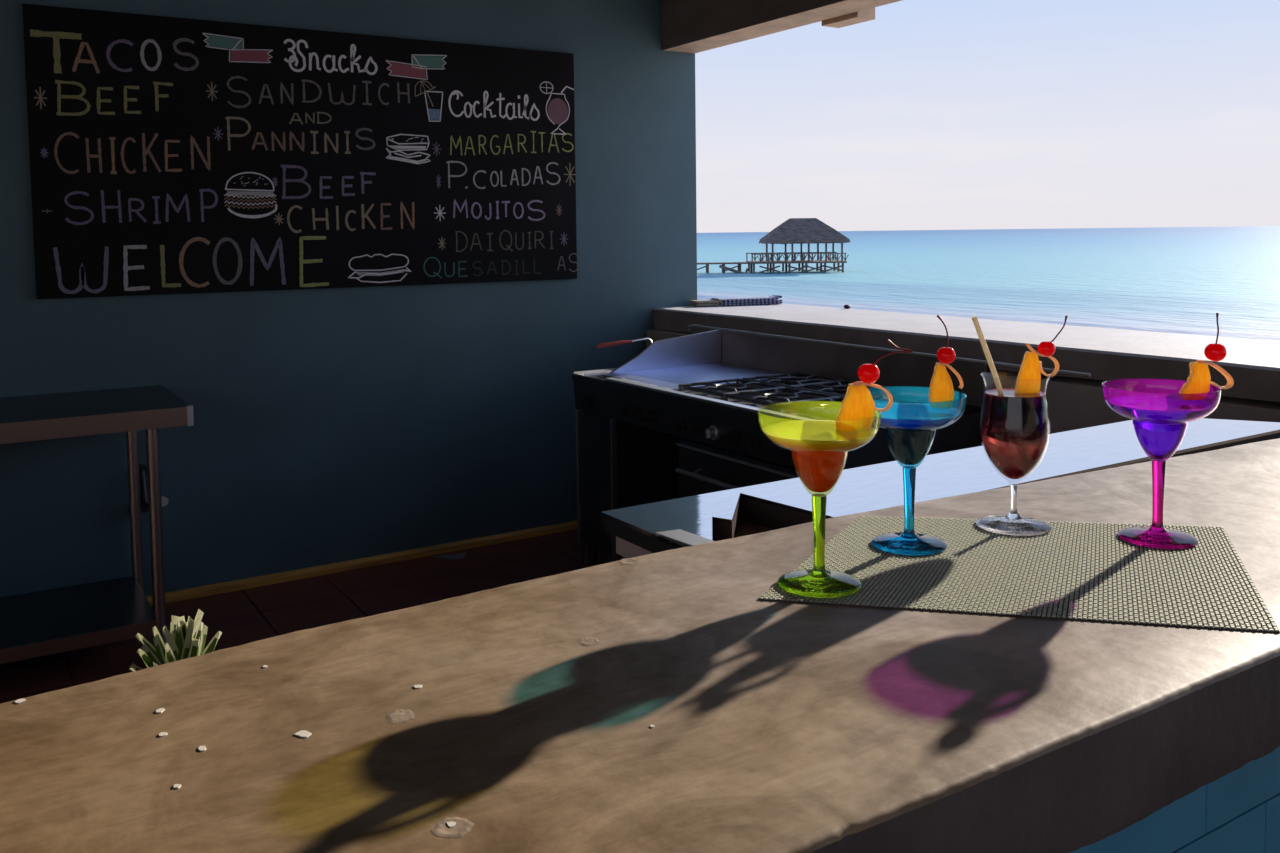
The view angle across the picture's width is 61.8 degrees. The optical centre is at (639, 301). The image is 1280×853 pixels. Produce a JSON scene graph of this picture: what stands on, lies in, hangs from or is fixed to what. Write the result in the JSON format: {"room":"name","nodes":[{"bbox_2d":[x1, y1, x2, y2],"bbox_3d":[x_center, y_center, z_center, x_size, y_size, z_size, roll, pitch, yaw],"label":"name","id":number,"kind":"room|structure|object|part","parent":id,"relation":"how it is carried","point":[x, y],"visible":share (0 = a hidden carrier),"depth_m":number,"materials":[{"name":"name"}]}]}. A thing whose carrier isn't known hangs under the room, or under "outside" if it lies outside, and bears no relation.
{"room":"beach bar","nodes":[
{"label":"beach bar","id":0,"kind":"room"},
{"bbox_2d":[128,609,221,671],"bbox_3d":[-0.508,0.482,1.187,0.116,0.274,0.116,-3,4,-32],"label":"plant","id":1,"kind":"object","parent":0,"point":[184,639],"visible":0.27,"depth_m":1.18,"materials":[{"name":"green plant"}]},
{"bbox_2d":[0,529,611,703],"bbox_3d":[-0.191,1.439,0.514,6.100,0.121,7.935,-3,4,-32],"label":"floor","id":2,"kind":"structure","parent":0,"point":[244,616],"depth_m":4.16,"materials":[{"name":"brown wood"}]},
{"bbox_2d":[0,385,193,663],"bbox_3d":[-2.427,0.797,3.365,1.832,0.851,0.631,-3,4,-32],"label":"side table","id":3,"kind":"object","parent":2,"relation":"on","point":[58,620],"visible":0.91,"depth_m":3.54,"materials":[{"name":"wood"}]},
{"bbox_2d":[0,576,152,648],"bbox_3d":[-2.448,1.095,3.346,1.650,0.030,0.560,-3,4,-32],"label":"shelf","id":4,"kind":"object","parent":3,"relation":"attached to","point":[86,615],"depth_m":3.59,"materials":[{"name":"wood"}]},
{"bbox_3d":[-1.883,0.783,3.984,0.039,0.786,0.039,-3,4,-32],"label":"leg","id":5,"kind":"part","parent":3,"relation":"part of","materials":[{"name":"brown wood"}]},
{"bbox_3d":[-1.604,0.808,3.546,0.039,0.786,0.039,-3,4,-32],"label":"leg","id":6,"kind":"part","parent":3,"relation":"part of","materials":[{"name":"brown wood"}]},
{"bbox_3d":[-1.505,0.380,3.571,0.020,0.067,0.028,-3,4,-32],"label":"corner trim","id":7,"kind":"part","parent":3,"relation":"part of","materials":[{"name":"silver metal"}]},
{"bbox_2d":[435,552,466,558],"bbox_3d":[-0.812,1.118,4.685,0.140,0.006,0.100,-3,4,-32],"label":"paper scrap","id":8,"kind":"object","parent":2,"relation":"on","point":[458,555],"visible":1,"depth_m":4.69,"materials":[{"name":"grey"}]},
{"bbox_2d":[0,438,1279,852],"bbox_3d":[-0.406,0.831,0.900,6.194,1.051,0.966,-3,4,-32],"label":"countertop","id":9,"kind":"structure","parent":2,"relation":"on","point":[649,703],"depth_m":0.80,"materials":[{"name":"stone"}]},
{"bbox_2d":[758,515,1279,632],"bbox_3d":[0.415,0.279,1.134,0.610,0.002,0.490,-3,4,-32],"label":"placemat","id":10,"kind":"object","parent":9,"relation":"on","point":[1083,571],"visible":0.88,"depth_m":1.09,"materials":[{"name":"grey fabric"}]},
{"bbox_2d":[758,408,881,597],"bbox_3d":[0.179,0.196,1.069,0.122,0.177,0.122,-3,4,-32],"label":"glass","id":11,"kind":"object","parent":10,"relation":"on","point":[819,451],"visible":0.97,"depth_m":1.05,"materials":[{"name":"green"}]},
{"bbox_3d":[0.180,0.234,1.071,0.020,0.081,0.020,-3,4,-32],"label":"stem","id":12,"kind":"part","parent":11,"relation":"part of","materials":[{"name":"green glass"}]},
{"bbox_2d":[758,408,881,483],"bbox_3d":[0.179,0.150,1.066,0.122,0.085,0.122,-3,4,-32],"label":"bowl","id":13,"kind":"object","parent":11,"relation":"on","point":[819,451],"depth_m":1.04,"materials":[{"name":"yellow glass"}]},
{"bbox_2d":[835,381,892,430],"bbox_3d":[0.223,0.107,1.063,0.057,0.055,0.011,-1,4,0],"label":"slice","id":14,"kind":"object","parent":11,"relation":"in","point":[857,411],"visible":0.94,"depth_m":1.06,"materials":[{"name":"orange food"}]},
{"bbox_2d":[858,339,912,383],"bbox_3d":[0.243,0.059,1.060,0.054,0.044,0.022,-1,4,0],"label":"cherry","id":15,"kind":"object","parent":14,"relation":"on","point":[867,373],"visible":1,"depth_m":1.05,"materials":[{"name":"red"}]},
{"bbox_3d":[0.248,0.050,1.060,0.043,0.027,0.003,-1,4,0],"label":"stem","id":16,"kind":"part","parent":15,"relation":"part of","materials":[{"name":"red plant"}]},
{"bbox_2d":[872,394,966,554],"bbox_3d":[0.303,0.189,1.200,0.122,0.172,0.122,-3,4,-32],"label":"glass","id":17,"kind":"object","parent":10,"relation":"on","point":[910,428],"visible":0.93,"depth_m":1.18,"materials":[{"name":"teal glass"}]},
{"bbox_3d":[0.303,0.225,1.203,0.020,0.079,0.020,-3,4,-32],"label":"stem","id":18,"kind":"part","parent":17,"relation":"part of","materials":[{"name":"blue glass"}]},
{"bbox_2d":[872,394,966,467],"bbox_3d":[0.302,0.144,1.198,0.122,0.083,0.122,-3,4,-32],"label":"bowl","id":19,"kind":"object","parent":17,"relation":"on","point":[910,428],"depth_m":1.18,"materials":[{"name":"blue glass"}]},
{"bbox_2d":[928,362,963,408],"bbox_3d":[0.342,0.093,1.195,0.038,0.051,0.010,-1,4,0],"label":"slice","id":20,"kind":"object","parent":17,"relation":"in","point":[941,390],"visible":1,"depth_m":1.19,"materials":[{"name":"food"}]},
{"bbox_2d":[937,315,955,363],"bbox_3d":[0.341,0.042,1.191,0.021,0.055,0.021,-1,4,0],"label":"cherry","id":21,"kind":"object","parent":20,"relation":"on","point":[946,355],"visible":1,"depth_m":1.19,"materials":[{"name":"red"}]},
{"bbox_3d":[0.337,0.033,1.190,0.014,0.038,0.003,-1,4,0],"label":"stem","id":22,"kind":"part","parent":21,"relation":"part of","materials":[{"name":"red wood"}]},
{"bbox_2d":[976,374,1051,535],"bbox_3d":[0.446,0.177,1.272,0.086,0.182,0.086,-3,4,-32],"label":"glass","id":23,"kind":"object","parent":10,"relation":"on","point":[1014,427],"visible":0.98,"depth_m":1.25,"materials":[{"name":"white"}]},
{"bbox_2d":[971,316,1003,393],"bbox_3d":[0.425,0.104,1.263,0.069,0.176,0.007,-1,4,0],"label":"straw","id":24,"kind":"object","parent":23,"relation":"in","point":[974,318],"visible":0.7,"depth_m":1.26,"materials":[{"name":"white plastic"}]},
{"bbox_3d":[0.446,0.238,1.275,0.020,0.039,0.020,-3,4,-32],"label":"stem","id":25,"kind":"part","parent":23,"relation":"part of","materials":[{"name":"clear glass"}]},
{"bbox_2d":[980,374,1049,474],"bbox_3d":[0.445,0.152,1.270,0.079,0.132,0.079,-3,4,-32],"label":"bowl","id":26,"kind":"object","parent":23,"relation":"on","point":[1014,427],"depth_m":1.24,"materials":[{"name":"clear glass"}]},
{"bbox_2d":[1015,343,1058,393],"bbox_3d":[0.470,0.079,1.266,0.051,0.060,0.009,-1,4,0],"label":"slice","id":27,"kind":"object","parent":23,"relation":"in","point":[1028,380],"visible":1,"depth_m":1.26,"materials":[{"name":"food"}]},
{"bbox_2d":[1038,316,1067,355],"bbox_3d":[0.488,0.040,1.263,0.034,0.048,0.020,-1,4,0],"label":"cherry","id":28,"kind":"object","parent":27,"relation":"on","point":[1047,348],"visible":1,"depth_m":1.26,"materials":[{"name":"red"}]},
{"bbox_3d":[0.493,0.033,1.262,0.025,0.033,0.003,-1,4,0],"label":"stem","id":29,"kind":"part","parent":28,"relation":"part of","materials":[{"name":"brown plant"}]},
{"bbox_2d":[1102,383,1221,548],"bbox_3d":[0.589,0.182,1.212,0.122,0.176,0.122,-3,4,-32],"label":"glass","id":30,"kind":"object","parent":10,"relation":"on","point":[1160,423],"visible":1,"depth_m":1.20,"materials":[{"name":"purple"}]},
{"bbox_3d":[0.589,0.220,1.215,0.020,0.081,0.020,-3,4,-32],"label":"stem","id":31,"kind":"part","parent":30,"relation":"part of","materials":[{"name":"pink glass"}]},
{"bbox_2d":[1102,383,1221,459],"bbox_3d":[0.588,0.137,1.209,0.122,0.084,0.122,-3,4,-32],"label":"bowl","id":32,"kind":"object","parent":30,"relation":"on","point":[1160,423],"depth_m":1.19,"materials":[{"name":"purple glass"}]},
{"bbox_2d":[1179,360,1233,399],"bbox_3d":[0.639,0.088,1.207,0.058,0.045,0.012,-1,4,0],"label":"slice","id":33,"kind":"object","parent":30,"relation":"on","point":[1197,386],"visible":1,"depth_m":1.20,"materials":[{"name":"orange food"}]},
{"bbox_2d":[1204,313,1226,361],"bbox_3d":[0.648,0.040,1.203,0.022,0.055,0.023,-1,4,0],"label":"cherry","id":34,"kind":"object","parent":33,"relation":"on","point":[1215,352],"visible":1,"depth_m":1.20,"materials":[{"name":"red"}]},
{"bbox_3d":[0.650,0.031,1.203,0.004,0.036,0.003,1,4,22],"label":"stem","id":35,"kind":"part","parent":34,"relation":"part of","materials":[{"name":"brown plant"}]},
{"bbox_2d":[572,324,1090,565],"bbox_3d":[0.495,0.658,3.928,0.738,0.987,2.105,-3,4,-32],"label":"range","id":36,"kind":"object","parent":2,"relation":"on","point":[679,418],"visible":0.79,"depth_m":4.05,"materials":[{"name":"black metal"}]},
{"bbox_3d":[-0.253,0.777,4.522,0.029,0.652,0.008,-3,4,-32],"label":"cabinet post","id":37,"kind":"part","parent":36,"relation":"part of","materials":[{"name":"black metal"}]},
{"bbox_3d":[-0.222,0.408,4.391,0.045,0.052,0.051,-3,4,-32],"label":"knob","id":38,"kind":"part","parent":36,"relation":"part of","materials":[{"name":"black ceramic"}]},
{"bbox_3d":[-0.203,1.065,4.560,0.040,0.110,0.040,-3,4,-32],"label":"leg","id":39,"kind":"part","parent":36,"relation":"part of","materials":[{"name":"black metal"}]},
{"bbox_3d":[-0.177,0.737,4.403,0.015,0.545,0.260,-3,4,-32],"label":"cabinet door","id":40,"kind":"part","parent":36,"relation":"part of","materials":[{"name":"black metal"}]},
{"bbox_3d":[-0.100,0.790,4.282,0.029,0.652,0.008,-3,4,-32],"label":"cabinet post","id":41,"kind":"part","parent":36,"relation":"part of","materials":[{"name":"black metal"}]},
{"bbox_2d":[595,338,651,348],"bbox_3d":[-0.044,0.222,4.561,0.316,0.130,0.044,-3,4,-32],"label":"spatula","id":42,"kind":"object","parent":36,"relation":"on","point":[616,343],"visible":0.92,"depth_m":4.52,"materials":[{"name":"red plastic"}]},
{"bbox_3d":[-0.111,0.180,4.523,0.167,0.028,0.020,-2,4,-26],"label":"handle","id":43,"kind":"part","parent":42,"relation":"part of","materials":[{"name":"red plastic"}]},
{"bbox_3d":[0.029,0.219,4.591,0.161,0.130,0.013,-3,4,-27],"label":"blade","id":44,"kind":"part","parent":42,"relation":"part of","materials":[{"name":"silver metal"}]},
{"bbox_3d":[-0.061,0.422,4.138,0.045,0.052,0.051,-3,4,-32],"label":"knob","id":45,"kind":"part","parent":36,"relation":"part of","materials":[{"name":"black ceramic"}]},
{"bbox_3d":[-0.018,0.426,4.071,0.045,0.052,0.051,-3,4,-32],"label":"knob","id":46,"kind":"part","parent":36,"relation":"part of","materials":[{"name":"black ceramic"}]},
{"bbox_3d":[0.030,0.430,3.995,0.045,0.052,0.051,-3,4,-32],"label":"knob","id":47,"kind":"part","parent":36,"relation":"part of","materials":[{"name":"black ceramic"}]},
{"bbox_3d":[0.137,0.440,3.827,0.045,0.052,0.051,-3,4,-32],"label":"knob","id":48,"kind":"part","parent":36,"relation":"part of","materials":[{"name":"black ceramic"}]},
{"bbox_3d":[0.160,0.428,3.858,0.042,0.118,1.570,-3,4,-32],"label":"control panel","id":49,"kind":"part","parent":36,"relation":"part of","materials":[{"name":"black metal"}]},
{"bbox_3d":[0.191,0.445,3.743,0.045,0.052,0.051,-3,4,-32],"label":"knob","id":50,"kind":"part","parent":36,"relation":"part of","materials":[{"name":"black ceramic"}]},
{"bbox_3d":[0.239,0.303,4.365,0.615,0.010,0.530,-3,4,-32],"label":"griddle plate","id":51,"kind":"part","parent":36,"relation":"part of","materials":[{"name":"metal"}]},
{"bbox_3d":[0.310,0.616,3.609,0.058,0.027,0.590,-3,4,-32],"label":"handle","id":52,"kind":"part","parent":36,"relation":"part of","materials":[{"name":"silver metal"}]},
{"bbox_3d":[0.224,0.339,3.734,0.040,0.010,1.300,-3,4,-32],"label":"rail","id":53,"kind":"part","parent":36,"relation":"part of","materials":[{"name":"silver metal"}]},
{"bbox_3d":[0.244,0.449,3.658,0.045,0.052,0.051,-3,4,-32],"label":"knob","id":54,"kind":"part","parent":36,"relation":"part of","materials":[{"name":"silver metal"}]},
{"bbox_3d":[0.303,0.454,3.566,0.045,0.052,0.051,-3,4,-32],"label":"knob","id":55,"kind":"part","parent":36,"relation":"part of","materials":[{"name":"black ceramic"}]},
{"bbox_3d":[0.346,0.538,3.585,0.010,0.010,0.780,-3,4,-32],"label":"door trim","id":56,"kind":"part","parent":36,"relation":"part of","materials":[{"name":"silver metal"}]},
{"bbox_3d":[0.365,0.766,3.611,0.030,0.495,0.780,-3,4,-32],"label":"oven door","id":57,"kind":"part","parent":36,"relation":"part of","materials":[{"name":"black metal"}]},
{"bbox_3d":[0.362,0.460,3.473,0.045,0.052,0.051,-3,4,-32],"label":"knob","id":58,"kind":"part","parent":36,"relation":"part of","materials":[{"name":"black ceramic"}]},
{"bbox_3d":[0.443,0.467,3.346,0.045,0.052,0.051,-3,4,-32],"label":"knob","id":59,"kind":"part","parent":36,"relation":"part of","materials":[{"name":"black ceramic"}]},
{"bbox_3d":[0.445,0.336,4.034,0.645,0.018,1.566,-3,4,-32],"label":"plate","id":60,"kind":"part","parent":36,"relation":"part of","materials":[{"name":"black metal"}]},
{"bbox_3d":[0.786,0.167,4.085,0.022,0.035,2.105,-3,4,-32],"label":"rail","id":61,"kind":"part","parent":36,"relation":"part of","materials":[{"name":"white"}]},
{"bbox_2d":[601,418,1279,558],"bbox_3d":[0.673,0.778,1.896,1.543,1.002,0.277,-3,4,-32],"label":"prep table","id":62,"kind":"object","parent":2,"relation":"on","point":[644,529],"visible":0.39,"depth_m":1.70,"materials":[{"name":"metal"}]},
{"bbox_3d":[-0.003,0.353,1.521,0.009,0.034,0.107,-3,4,-32],"label":"panel","id":63,"kind":"part","parent":62,"relation":"part of","materials":[{"name":"grey metal"}]},
{"bbox_2d":[712,494,831,540],"bbox_3d":[0.145,0.331,1.518,0.229,0.043,0.249,-3,4,-32],"label":"sink","id":64,"kind":"object","parent":62,"relation":"in","point":[733,515],"depth_m":1.61,"materials":[{"name":"metal"}]},
{"bbox_2d":[0,0,696,597],"bbox_3d":[-2.363,-0.052,3.875,6.160,2.720,0.200,-3,4,-32],"label":"wall","id":65,"kind":"structure","parent":0,"point":[332,425],"depth_m":4.51,"materials":[{"name":"teal paint"}]},
{"bbox_2d":[139,464,148,512],"bbox_3d":[-1.885,0.709,4.052,0.048,0.177,0.085,-3,4,-32],"label":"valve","id":66,"kind":"object","parent":65,"relation":"attached to","point":[144,501],"visible":0.66,"depth_m":4.04,"materials":[{"name":"black metal"}]},
{"bbox_2d":[161,496,168,506],"bbox_3d":[-1.839,0.767,4.117,0.040,0.039,0.034,-3,4,-32],"label":"plug","id":67,"kind":"object","parent":65,"relation":"attached to","point":[164,501],"visible":0.6,"depth_m":4.11,"materials":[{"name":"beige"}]},
{"bbox_2d":[22,4,578,298],"bbox_3d":[-1.242,-0.583,4.419,2.231,1.048,0.030,-3,4,-32],"label":"menu board","id":68,"kind":"object","parent":65,"relation":"attached to","point":[169,155],"visible":1,"depth_m":4.29,"materials":[{"name":"black"}]},
{"bbox_2d":[146,520,577,605],"bbox_3d":[-2.420,1.179,3.776,5.830,0.036,0.022,-3,4,-32],"label":"baseboard","id":69,"kind":"structure","parent":65,"relation":"attached to","point":[196,592],"depth_m":4.54,"materials":[{"name":"brown wood"}]},
{"bbox_2d":[646,0,1279,444],"bbox_3d":[2.460,0.002,2.120,0.739,2.720,7.934,-3,4,-32],"label":"window","id":70,"kind":"structure","parent":65,"relation":"in","point":[1127,362],"depth_m":3.78,"materials":[{"name":"wood"}]},
{"bbox_2d":[690,298,718,306],"bbox_3d":[0.325,0.001,5.387,0.120,0.036,0.101,-2,4,-18],"label":"folded cloth","id":71,"kind":"object","parent":70,"relation":"on","point":[713,301],"visible":1,"depth_m":5.36,"materials":[{"name":"beige fabric"}]},
{"bbox_2d":[717,295,781,305],"bbox_3d":[0.554,-0.008,5.455,0.330,0.041,0.111,-2,4,-18],"label":"folded towel","id":72,"kind":"object","parent":70,"relation":"on","point":[774,299],"visible":0.96,"depth_m":5.42,"materials":[{"name":"blue fabric"}]},
{"label":"outside","id":73,"kind":"structure","parent":0,"visible":0},
{"bbox_2d":[697,226,1279,340],"bbox_3d":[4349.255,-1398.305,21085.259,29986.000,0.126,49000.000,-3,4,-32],"label":"sea","id":74,"kind":"structure","parent":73,"point":[1153,279],"depth_m":99.78,"materials":[{"name":"liquid"}]},
{"bbox_2d":[697,262,748,272],"bbox_3d":[-0.356,-2.833,116.062,24.380,2.640,3.142,-1,4,0],"label":"walkway","id":75,"kind":"structure","parent":74,"relation":"in","point":[724,268],"depth_m":115.35,"materials":[{"name":"wood"}]},
{"bbox_2d":[746,218,849,273],"bbox_3d":[17.049,-5.387,115.832,10.450,7.350,7.700,-1,4,0],"label":"pavilion","id":76,"kind":"object","parent":74,"relation":"in","point":[792,231],"visible":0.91,"depth_m":113.93,"materials":[{"name":"brown"}]},
{"bbox_3d":[14.120,-5.703,118.966,0.203,2.350,0.203,1,4,22],"label":"post","id":77,"kind":"part","parent":76,"relation":"part of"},
{"bbox_3d":[14.124,-5.370,113.777,0.203,2.350,0.203,1,4,22],"label":"post","id":78,"kind":"part","parent":76,"relation":"part of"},
{"bbox_3d":[16.873,-5.471,119.134,10.100,0.100,0.100,-1,4,0],"label":"rail","id":79,"kind":"part","parent":76,"relation":"part of","materials":[{"name":"wood"}]},
{"bbox_3d":[16.224,-5.396,113.777,0.203,2.350,0.203,-2,4,-22],"label":"post","id":80,"kind":"part","parent":76,"relation":"part of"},
{"bbox_3d":[16.878,-5.119,113.645,10.100,0.100,0.100,-1,4,0],"label":"rail","id":81,"kind":"part","parent":76,"relation":"part of","materials":[{"name":"wood"}]},
{"bbox_3d":[17.974,-5.417,113.777,0.203,2.350,0.203,-2,4,-22],"label":"post","id":82,"kind":"part","parent":76,"relation":"part of","materials":[{"name":"wood"}]},
{"bbox_3d":[19.824,-5.439,113.777,0.203,2.350,0.203,1,4,22],"label":"post","id":83,"kind":"part","parent":76,"relation":"part of","materials":[{"name":"wood"}]},
{"bbox_3d":[21.520,-5.791,118.966,0.203,2.350,0.203,1,4,22],"label":"post","id":84,"kind":"part","parent":76,"relation":"part of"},
{"bbox_3d":[21.524,-5.459,113.777,0.203,2.350,0.203,-2,4,-22],"label":"post","id":85,"kind":"part","parent":76,"relation":"part of","materials":[{"name":"wood"}]}
]}

